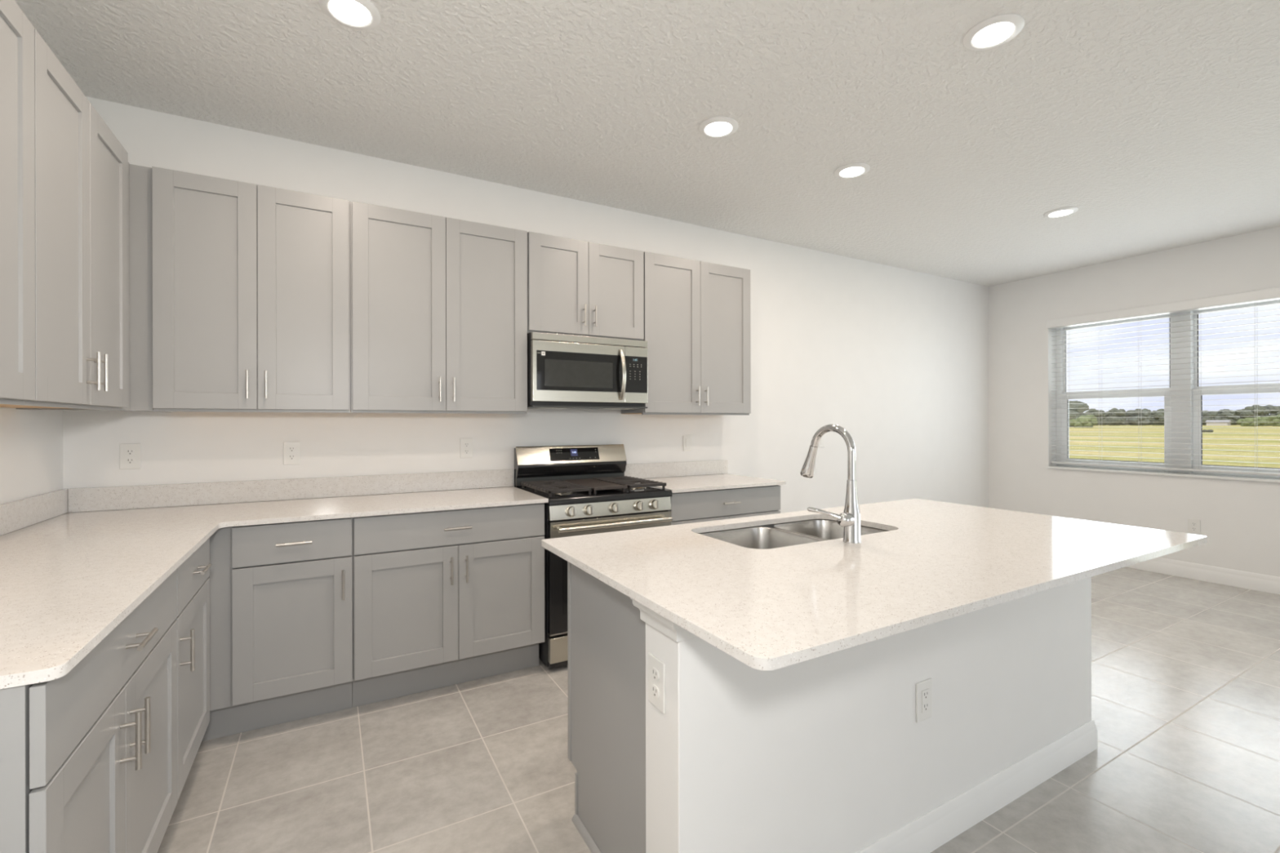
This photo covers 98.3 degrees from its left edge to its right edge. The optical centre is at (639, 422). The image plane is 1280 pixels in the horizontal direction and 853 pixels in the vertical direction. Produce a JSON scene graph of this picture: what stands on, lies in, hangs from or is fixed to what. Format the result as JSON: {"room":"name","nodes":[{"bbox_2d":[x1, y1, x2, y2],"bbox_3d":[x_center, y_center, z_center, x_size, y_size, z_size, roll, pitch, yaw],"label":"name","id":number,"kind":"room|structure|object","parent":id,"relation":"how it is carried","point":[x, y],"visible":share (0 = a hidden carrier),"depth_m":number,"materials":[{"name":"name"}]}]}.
{"room":"kitchen","nodes":[
{"label":"kitchen","id":0,"kind":"room"},
{"bbox_2d":[0,407,62,504],"bbox_3d":[-1.066,-0.080,-0.501,0.300,2.778,6.600,0,0,-29],"label":"wall","id":1,"kind":"structure","parent":0,"point":[31,441],"depth_m":2.18,"materials":[{"name":"paint"}]},
{"bbox_2d":[0,0,35,404],"bbox_3d":[-1.589,-0.569,1.097,0.356,1.041,0.817,0,0,-29],"label":"upper cabinet","id":2,"kind":"object","parent":1,"relation":"attached to","point":[17,139],"visible":1,"depth_m":1.45,"materials":[{"name":"grey paint"}]},
{"bbox_2d":[0,488,67,535],"bbox_3d":[-2.017,0.344,1.518,0.020,0.106,2.144,0,0,-29],"label":"backsplash","id":3,"kind":"structure","parent":1,"relation":"attached to","point":[15,515],"depth_m":2.15,"materials":[{"name":"white stone"}]},
{"bbox_2d":[0,28,129,410],"bbox_3d":[-2.018,-0.568,1.859,0.356,1.041,0.929,0,0,-29],"label":"upper cabinet","id":4,"kind":"object","parent":1,"relation":"attached to","point":[82,251],"visible":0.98,"depth_m":1.81,"materials":[{"name":"grey paint"}]},
{"bbox_2d":[62,96,988,577],"bbox_3d":[0.548,-0.083,4.365,7.886,2.778,0.300,0,0,-29],"label":"wall","id":5,"kind":"structure","parent":0,"point":[895,358],"depth_m":4.03,"materials":[{"name":"paint"}]},
{"bbox_2d":[120,443,141,469],"bbox_3d":[-2.354,0.156,2.555,0.074,0.118,0.008,0,0,-29],"label":"wall outlet","id":6,"kind":"object","parent":5,"relation":"attached to","point":[131,453],"visible":1,"depth_m":2.55,"materials":[{"name":"white plastic"}]},
{"bbox_2d":[125,448,134,454],"bbox_3d":[-2.352,0.136,2.552,0.033,0.027,0.002,0,0,-29],"label":"receptacle","id":7,"kind":"object","parent":6,"relation":"attached to","point":[128,451],"depth_m":2.55,"materials":[{"name":"white plastic"}]},
{"bbox_2d":[125,457,134,463],"bbox_3d":[-2.352,0.177,2.552,0.033,0.027,0.002,0,0,-29],"label":"receptacle","id":8,"kind":"object","parent":6,"relation":"attached to","point":[128,460],"depth_m":2.55,"materials":[{"name":"white plastic"}]},
{"bbox_2d":[128,164,350,413],"bbox_3d":[-1.852,-0.568,2.632,0.833,1.041,0.366,0,0,-29],"label":"upper cabinet","id":9,"kind":"object","parent":5,"relation":"attached to","point":[240,291],"visible":0.99,"depth_m":2.49,"materials":[{"name":"grey paint"}]},
{"bbox_2d":[67,469,513,512],"bbox_3d":[-1.659,0.344,2.939,1.996,0.106,0.020,0,0,-29],"label":"backsplash","id":10,"kind":"structure","parent":5,"relation":"attached to","point":[126,497],"depth_m":2.81,"materials":[{"name":"white stone"}]},
{"bbox_2d":[283,441,300,464],"bbox_3d":[-1.803,0.158,2.865,0.074,0.118,0.008,0,0,-29],"label":"wall outlet","id":11,"kind":"object","parent":5,"relation":"attached to","point":[291,450],"visible":1,"depth_m":2.86,"materials":[{"name":"white plastic"}]},
{"bbox_2d":[288,446,295,452],"bbox_3d":[-1.802,0.138,2.862,0.033,0.027,0.002,0,0,-29],"label":"receptacle","id":12,"kind":"object","parent":11,"relation":"attached to","point":[291,449],"depth_m":2.86,"materials":[{"name":"white plastic"}]},
{"bbox_2d":[288,454,295,459],"bbox_3d":[-1.802,0.179,2.862,0.033,0.027,0.002,0,0,-29],"label":"receptacle","id":13,"kind":"object","parent":11,"relation":"attached to","point":[290,456],"depth_m":2.86,"materials":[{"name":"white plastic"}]},
{"bbox_2d":[350,200,527,413],"bbox_3d":[-1.099,-0.570,3.057,0.893,1.041,0.366,0,0,-29],"label":"upper cabinet","id":14,"kind":"object","parent":5,"relation":"attached to","point":[438,304],"visible":0.98,"depth_m":2.90,"materials":[{"name":"grey paint"}]},
{"bbox_2d":[460,438,472,457],"bbox_3d":[-1.034,0.152,3.298,0.074,0.118,0.008,0,0,-29],"label":"wall outlet","id":15,"kind":"object","parent":5,"relation":"attached to","point":[466,444],"visible":1,"depth_m":3.29,"materials":[{"name":"white plastic"}]},
{"bbox_2d":[463,442,469,447],"bbox_3d":[-1.032,0.132,3.295,0.033,0.027,0.002,0,0,-29],"label":"receptacle","id":16,"kind":"object","parent":15,"relation":"attached to","point":[465,444],"depth_m":3.29,"materials":[{"name":"white plastic"}]},
{"bbox_2d":[463,448,469,453],"bbox_3d":[-1.032,0.173,3.295,0.033,0.027,0.002,0,0,-29],"label":"receptacle","id":17,"kind":"object","parent":15,"relation":"attached to","point":[465,451],"depth_m":3.29,"materials":[{"name":"white plastic"}]},
{"bbox_2d":[527,231,644,340],"bbox_3d":[-0.376,-0.803,3.463,0.762,0.577,0.366,0,0,-29],"label":"upper cabinet","id":18,"kind":"object","parent":5,"relation":"attached to","point":[575,287],"visible":0.92,"depth_m":3.32,"materials":[{"name":"grey paint"}]},
{"bbox_2d":[527,332,648,409],"bbox_3d":[-0.358,-0.298,3.429,0.754,0.427,0.436,0,0,-29],"label":"microwave","id":19,"kind":"object","parent":18,"relation":"attached to","point":[565,371],"visible":0.98,"depth_m":3.26,"materials":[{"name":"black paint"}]},
{"bbox_2d":[624,459,727,478],"bbox_3d":[0.271,0.340,4.025,0.911,0.106,0.020,0,0,-29],"label":"backsplash","id":20,"kind":"structure","parent":5,"relation":"attached to","point":[648,470],"depth_m":4.01,"materials":[{"name":"white stone"}]},
{"bbox_2d":[621,251,751,415],"bbox_3d":[0.340,-0.573,3.866,0.878,1.041,0.366,0,0,-29],"label":"upper cabinet","id":21,"kind":"object","parent":5,"relation":"attached to","point":[697,328],"visible":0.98,"depth_m":3.71,"materials":[{"name":"grey paint"}]},
{"bbox_2d":[683,435,691,451],"bbox_3d":[0.350,0.153,4.077,0.074,0.118,0.008,0,0,-29],"label":"light switch","id":22,"kind":"object","parent":5,"relation":"attached to","point":[686,438],"visible":1,"depth_m":4.07,"materials":[{"name":"white plastic"}]},
{"bbox_2d":[817,434,824,447],"bbox_3d":[1.563,0.154,4.759,0.074,0.118,0.008,0,0,-29],"label":"light switch","id":23,"kind":"object","parent":5,"relation":"attached to","point":[821,443],"visible":0.62,"depth_m":4.76,"materials":[{"name":"white plastic"}]},
{"bbox_2d":[13,0,1279,286],"bbox_3d":[2.237,-1.550,1.359,7.886,0.150,7.200,0,0,-29],"label":"ceiling","id":24,"kind":"structure","parent":0,"point":[1158,121],"depth_m":2.52,"materials":[{"name":"white paint"}]},
{"bbox_2d":[318,0,380,30],"bbox_3d":[-1.030,-1.462,1.967,0.196,0.012,0.196,0,0,-29],"label":"recessed light","id":25,"kind":"object","parent":24,"relation":"in","point":[363,15],"visible":1,"depth_m":1.97,"materials":[{"name":"white paint"}]},
{"bbox_2d":[698,116,737,137],"bbox_3d":[0.391,-1.465,2.757,0.196,0.012,0.196,0,0,-29],"label":"recessed light","id":26,"kind":"object","parent":24,"relation":"in","point":[717,126],"visible":1,"depth_m":2.74,"materials":[{"name":"white paint"}]},
{"bbox_2d":[834,162,870,178],"bbox_3d":[1.239,-1.467,3.234,0.196,0.012,0.196,0,0,-29],"label":"recessed light","id":27,"kind":"object","parent":24,"relation":"in","point":[850,171],"visible":1,"depth_m":3.22,"materials":[{"name":"white paint"}]},
{"bbox_2d":[963,13,1024,50],"bbox_3d":[1.334,-1.467,2.090,0.196,0.012,0.196,0,0,-29],"label":"recessed light","id":28,"kind":"object","parent":24,"relation":"in","point":[993,32],"visible":1,"depth_m":2.08,"materials":[{"name":"white paint"}]},
{"bbox_2d":[1043,206,1078,217],"bbox_3d":[2.952,-1.470,3.882,0.196,0.012,0.196,0,0,-29],"label":"recessed light","id":29,"kind":"object","parent":24,"relation":"in","point":[1063,211],"visible":1,"depth_m":3.87,"materials":[{"name":"white paint"}]},
{"bbox_2d":[157,566,1279,852],"bbox_3d":[2.243,1.363,1.359,7.886,0.120,7.200,0,0,-29],"label":"floor","id":30,"kind":"structure","parent":0,"point":[1185,672],"depth_m":2.10,"materials":[{"name":"tile"}]},
{"bbox_2d":[0,568,177,852],"bbox_3d":[-1.434,0.864,1.138,0.658,0.892,0.892,0,0,-29],"label":"base cabinet","id":31,"kind":"object","parent":30,"relation":"on","point":[88,754],"visible":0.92,"depth_m":1.13,"materials":[{"name":"grey paint"}]},
{"bbox_2d":[0,469,548,688],"bbox_3d":[-1.147,0.353,2.008,2.017,0.126,2.144,0,0,-29],"label":"countertop","id":32,"kind":"structure","parent":31,"relation":"on","point":[75,563],"depth_m":2.01,"materials":[{"name":"white stone"}]},
{"bbox_2d":[174,537,211,800],"bbox_3d":[-1.831,0.865,1.842,0.658,0.892,0.721,0,0,-29],"label":"base cabinet","id":33,"kind":"object","parent":30,"relation":"on","point":[193,619],"visible":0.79,"depth_m":1.87,"materials":[{"name":"grey paint"}]},
{"bbox_2d":[201,517,352,741],"bbox_3d":[-1.683,0.865,2.555,0.616,0.892,0.662,0,0,-29],"label":"base cabinet","id":34,"kind":"object","parent":30,"relation":"on","point":[281,594],"visible":0.98,"depth_m":2.33,"materials":[{"name":"grey paint"}]},
{"bbox_2d":[352,502,544,706],"bbox_3d":[-1.025,0.863,2.925,0.891,0.892,0.662,0,0,-29],"label":"base cabinet","id":35,"kind":"object","parent":30,"relation":"on","point":[442,598],"visible":0.98,"depth_m":2.65,"materials":[{"name":"grey paint"}]},
{"bbox_2d":[514,444,672,668],"bbox_3d":[-0.283,0.728,3.308,0.754,1.161,0.702,0,0,-29],"label":"gas range","id":36,"kind":"object","parent":30,"relation":"on","point":[588,491],"visible":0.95,"depth_m":3.11,"materials":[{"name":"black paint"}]},
{"bbox_2d":[516,483,671,506],"bbox_3d":[-0.282,0.413,3.304,0.754,0.038,0.575,0,0,-29],"label":"cooktop","id":37,"kind":"object","parent":36,"relation":"in","point":[635,495],"depth_m":3.08,"materials":[{"name":"black metal"}]},
{"bbox_2d":[669,484,780,524],"bbox_3d":[0.417,0.860,3.737,0.870,0.892,0.662,0,0,-29],"label":"base cabinet","id":38,"kind":"object","parent":30,"relation":"on","point":[690,507],"visible":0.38,"depth_m":3.46,"materials":[{"name":"grey paint"}]},
{"bbox_2d":[624,459,786,493],"bbox_3d":[0.426,0.350,3.751,0.911,0.126,0.649,0,0,-29],"label":"countertop","id":39,"kind":"structure","parent":38,"relation":"on","point":[704,475],"depth_m":3.88,"materials":[{"name":"white stone"}]},
{"bbox_2d":[567,519,888,852],"bbox_3d":[0.735,0.860,2.111,1.962,0.892,0.563,0,0,-29],"label":"base cabinet","id":40,"kind":"object","parent":30,"relation":"on","point":[606,633],"visible":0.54,"depth_m":1.63,"materials":[{"name":"grey paint"}]},
{"bbox_2d":[541,498,1207,671],"bbox_3d":[0.811,0.402,1.881,2.015,0.020,1.092,0,0,-29],"label":"countertop","id":41,"kind":"structure","parent":40,"relation":"on","point":[770,609],"depth_m":1.49,"materials":[{"name":"white stone"}]},
{"bbox_2d":[697,519,888,549],"bbox_3d":[0.578,0.527,2.035,0.790,0.226,0.450,0,0,-29],"label":"sink","id":42,"kind":"object","parent":41,"relation":"in","point":[788,534],"visible":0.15,"depth_m":2.19,"materials":[{"name":"silver metal"}]},
{"bbox_2d":[800,424,861,543],"bbox_3d":[0.608,0.199,1.879,0.156,0.387,0.249,0,0,-29],"label":"faucet","id":43,"kind":"object","parent":41,"relation":"on","point":[850,519],"visible":1,"depth_m":1.81,"materials":[{"name":"silver metal"}]},
{"bbox_2d":[645,577,1091,852],"bbox_3d":[0.912,0.859,1.800,1.979,0.892,0.152,0,0,-29],"label":"wall","id":44,"kind":"structure","parent":0,"point":[829,753],"depth_m":1.53,"materials":[{"name":"paint"}]},
{"bbox_2d":[648,652,665,713],"bbox_3d":[0.039,0.622,1.324,0.008,0.118,0.074,0,0,-29],"label":"wall outlet","id":45,"kind":"object","parent":44,"relation":"attached to","point":[656,668],"visible":1,"depth_m":1.32,"materials":[{"name":"white plastic"}]},
{"bbox_2d":[651,666,658,681],"bbox_3d":[0.036,0.602,1.323,0.002,0.027,0.033,0,0,-29],"label":"receptacle","id":46,"kind":"object","parent":45,"relation":"attached to","point":[655,670],"depth_m":1.32,"materials":[{"name":"white plastic"}]},
{"bbox_2d":[651,684,658,698],"bbox_3d":[0.036,0.643,1.323,0.002,0.027,0.033,0,0,-29],"label":"receptacle","id":47,"kind":"object","parent":45,"relation":"attached to","point":[655,687],"depth_m":1.32,"materials":[{"name":"white plastic"}]},
{"bbox_2d":[630,597,698,642],"bbox_3d":[0.903,0.451,1.773,2.019,0.076,0.194,0,0,-29],"label":"trim","id":48,"kind":"structure","parent":44,"relation":"attached to","point":[673,631],"depth_m":1.26,"materials":[{"name":"white paint"}]},
{"bbox_2d":[915,678,932,722],"bbox_3d":[0.864,0.844,1.680,0.074,0.118,0.009,0,0,-29],"label":"wall outlet","id":49,"kind":"object","parent":44,"relation":"attached to","point":[924,688],"visible":1,"depth_m":1.67,"materials":[{"name":"white plastic"}]},
{"bbox_2d":[921,688,928,713],"bbox_3d":[0.866,0.844,1.677,0.033,0.067,0.003,0,0,-29],"label":"receptacle","id":50,"kind":"object","parent":49,"relation":"attached to","point":[925,691],"depth_m":1.68,"materials":[{"name":"white plastic"}]},
{"bbox_2d":[856,719,1097,852],"bbox_3d":[0.922,1.249,1.797,1.992,0.112,0.165,0,0,-29],"label":"baseboard","id":51,"kind":"structure","parent":44,"relation":"attached to","point":[934,828],"depth_m":1.83,"materials":[{"name":"white paint"}]},
{"bbox_2d":[988,226,1279,577],"bbox_3d":[5.545,-0.093,3.219,0.300,2.778,6.600,0,0,-29],"label":"wall","id":52,"kind":"structure","parent":0,"point":[1240,520],"depth_m":5.07,"materials":[{"name":"paint"}]},
{"bbox_2d":[1047,299,1279,482],"bbox_3d":[4.627,-0.274,4.750,0.253,1.456,1.888,0,0,-29],"label":"window","id":53,"kind":"structure","parent":52,"relation":"in","point":[1187,424],"depth_m":4.77,"materials":[{"name":"white plastic"}]},
{"bbox_2d":[1045,287,1279,475],"bbox_3d":[4.567,-0.307,4.716,0.107,1.426,1.912,0,0,-29],"label":"window blind","id":54,"kind":"object","parent":53,"relation":"attached to","point":[1271,294],"visible":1,"depth_m":4.71,"materials":[{"name":"white paint"}]},
{"bbox_2d":[1188,518,1200,533],"bbox_3d":[4.598,0.862,4.590,0.008,0.118,0.074,0,0,-29],"label":"wall outlet","id":55,"kind":"object","parent":52,"relation":"attached to","point":[1194,525],"visible":1,"depth_m":4.59,"materials":[{"name":"white plastic"}]},
{"bbox_2d":[1125,557,1279,594],"bbox_3d":[4.605,1.233,4.573,0.016,0.130,3.284,0,0,-29],"label":"baseboard","id":56,"kind":"structure","parent":52,"relation":"attached to","point":[1245,580],"depth_m":4.49,"materials":[{"name":"white paint"}]},
{"label":"outside","id":57,"kind":"structure","parent":0,"visible":0},
{"bbox_2d":[1068,424,1279,467],"bbox_3d":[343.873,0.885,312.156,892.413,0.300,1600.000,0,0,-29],"label":"meadow","id":58,"kind":"structure","parent":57,"point":[1240,436],"depth_m":35.18,"materials":[{"name":"green plant"}]},
{"bbox_2d":[1068,400,1088,426],"bbox_3d":[116.837,-1.774,150.693,10.761,8.366,8.397,0,0,-29],"label":"tree","id":59,"kind":"object","parent":58,"relation":"on","point":[1078,410],"visible":0.37,"depth_m":147.40,"materials":[{"name":"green plant"}]},
{"bbox_2d":[1068,414,1097,427],"bbox_3d":[109.724,0.255,136.920,5.709,4.301,5.427,0,0,-29],"label":"tree","id":60,"kind":"object","parent":58,"relation":"on","point":[1077,420],"visible":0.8,"depth_m":135.32,"materials":[{"name":"green plant"}]},
{"bbox_2d":[1084,408,1104,425],"bbox_3d":[170.634,-1.982,208.539,6.818,6.529,7.250,0,0,-29],"label":"tree","id":61,"kind":"object","parent":58,"relation":"on","point":[1087,412],"visible":0.47,"depth_m":206.75,"materials":[{"name":"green plant"}]},
{"bbox_2d":[1097,409,1107,425],"bbox_3d":[183.970,-1.757,220.364,6.766,6.628,6.979,0,0,-29],"label":"tree","id":62,"kind":"object","parent":58,"relation":"on","point":[1104,423],"visible":0.09,"depth_m":218.16,"materials":[{"name":"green plant"}]},
{"bbox_2d":[1104,408,1125,425],"bbox_3d":[179.309,-2.034,209.201,6.155,7.083,6.722,0,0,-29],"label":"tree","id":63,"kind":"object","parent":58,"relation":"on","point":[1118,418],"visible":0.95,"depth_m":207.51,"materials":[{"name":"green plant"}]},
{"bbox_2d":[1120,412,1128,425],"bbox_3d":[191.996,-1.722,220.372,6.191,6.031,6.344,0,0,-29],"label":"tree","id":64,"kind":"object","parent":58,"relation":"on","point":[1126,416],"visible":0.21,"depth_m":218.16,"materials":[{"name":"green plant"}]},
{"bbox_2d":[1124,409,1150,425],"bbox_3d":[187.314,-1.639,208.384,8.078,6.350,7.595,0,0,-29],"label":"tree","id":65,"kind":"object","parent":58,"relation":"on","point":[1135,417],"visible":0.96,"depth_m":206.85,"materials":[{"name":"green plant"}]},
{"bbox_2d":[1134,408,1151,425],"bbox_3d":[202.440,-2.237,222.436,7.250,6.923,6.122,0,0,-29],"label":"tree","id":66,"kind":"object","parent":58,"relation":"on","point":[1149,413],"visible":0.06,"depth_m":221.13,"materials":[{"name":"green plant"}]},
{"bbox_2d":[1146,409,1164,425],"bbox_3d":[195.967,-1.470,209.012,8.205,6.599,7.498,0,0,-29],"label":"tree","id":67,"kind":"object","parent":58,"relation":"on","point":[1155,418],"visible":0.62,"depth_m":207.30,"materials":[{"name":"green plant"}]},
{"bbox_2d":[1202,429,1213,432],"bbox_3d":[75.970,1.144,74.020,0.925,0.443,0.976,0,0,-29],"label":"brush pile","id":68,"kind":"object","parent":58,"relation":"on","point":[1203,430],"visible":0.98,"depth_m":73.83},
{"bbox_2d":[1202,410,1217,425],"bbox_3d":[211.463,-1.582,206.845,6.298,5.948,6.359,0,0,-29],"label":"tree","id":69,"kind":"object","parent":58,"relation":"on","point":[1205,413],"visible":0.57,"depth_m":204.69,"materials":[{"name":"green plant"}]},
{"bbox_2d":[1205,420,1231,425],"bbox_3d":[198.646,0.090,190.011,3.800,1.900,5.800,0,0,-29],"label":"house","id":70,"kind":"structure","parent":58,"relation":"on","point":[1208,422],"depth_m":188.94,"materials":[{"name":"white"}]},
{"bbox_2d":[1213,408,1239,424],"bbox_3d":[220.152,-1.976,207.505,6.778,6.258,7.077,0,0,-29],"label":"tree","id":71,"kind":"object","parent":58,"relation":"on","point":[1229,416],"visible":0.77,"depth_m":206.04,"materials":[{"name":"green plant"}]},
{"bbox_2d":[1230,409,1239,425],"bbox_3d":[236.250,-1.826,220.377,6.708,6.371,5.221,0,0,-29],"label":"tree","id":72,"kind":"object","parent":58,"relation":"on","point":[1232,412],"visible":0.1,"depth_m":218.58,"materials":[{"name":"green plant"}]},
{"bbox_2d":[1236,417,1257,426],"bbox_3d":[175.825,0.211,160.110,4.303,3.438,4.074,0,0,-29],"label":"tree","id":73,"kind":"object","parent":58,"relation":"on","point":[1248,421],"visible":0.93,"depth_m":158.95,"materials":[{"name":"green plant"}]},
{"bbox_2d":[1235,405,1265,420],"bbox_3d":[228.109,-2.663,207.149,7.774,7.508,7.829,0,0,-29],"label":"tree","id":74,"kind":"object","parent":58,"relation":"on","point":[1249,411],"visible":0.73,"depth_m":205.37,"materials":[{"name":"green plant"}]},
{"bbox_2d":[1255,416,1268,426],"bbox_3d":[187.799,-0.110,167.946,4.678,3.549,4.204,0,0,-29],"label":"tree","id":75,"kind":"object","parent":58,"relation":"on","point":[1261,421],"visible":0.7,"depth_m":166.57,"materials":[{"name":"green plant"}]},
{"bbox_2d":[1265,415,1271,426],"bbox_3d":[200.149,-0.342,175.903,4.333,3.675,4.974,0,0,-29],"label":"tree","id":76,"kind":"object","parent":58,"relation":"on","point":[1268,424],"visible":0.15,"depth_m":175.12,"materials":[{"name":"green plant"}]},
{"bbox_2d":[1262,404,1279,417],"bbox_3d":[238.334,-2.743,209.082,7.009,8.095,6.709,0,0,-29],"label":"tree","id":77,"kind":"object","parent":58,"relation":"on","point":[1268,406],"visible":0.34,"depth_m":207.66,"materials":[{"name":"green plant"}]},
{"bbox_2d":[1267,413,1279,426],"bbox_3d":[184.997,-0.544,160.208,4.837,3.883,4.120,0,0,-29],"label":"tree","id":78,"kind":"object","parent":58,"relation":"on","point":[1274,420],"visible":0.98,"depth_m":159.80,"materials":[{"name":"green plant"}]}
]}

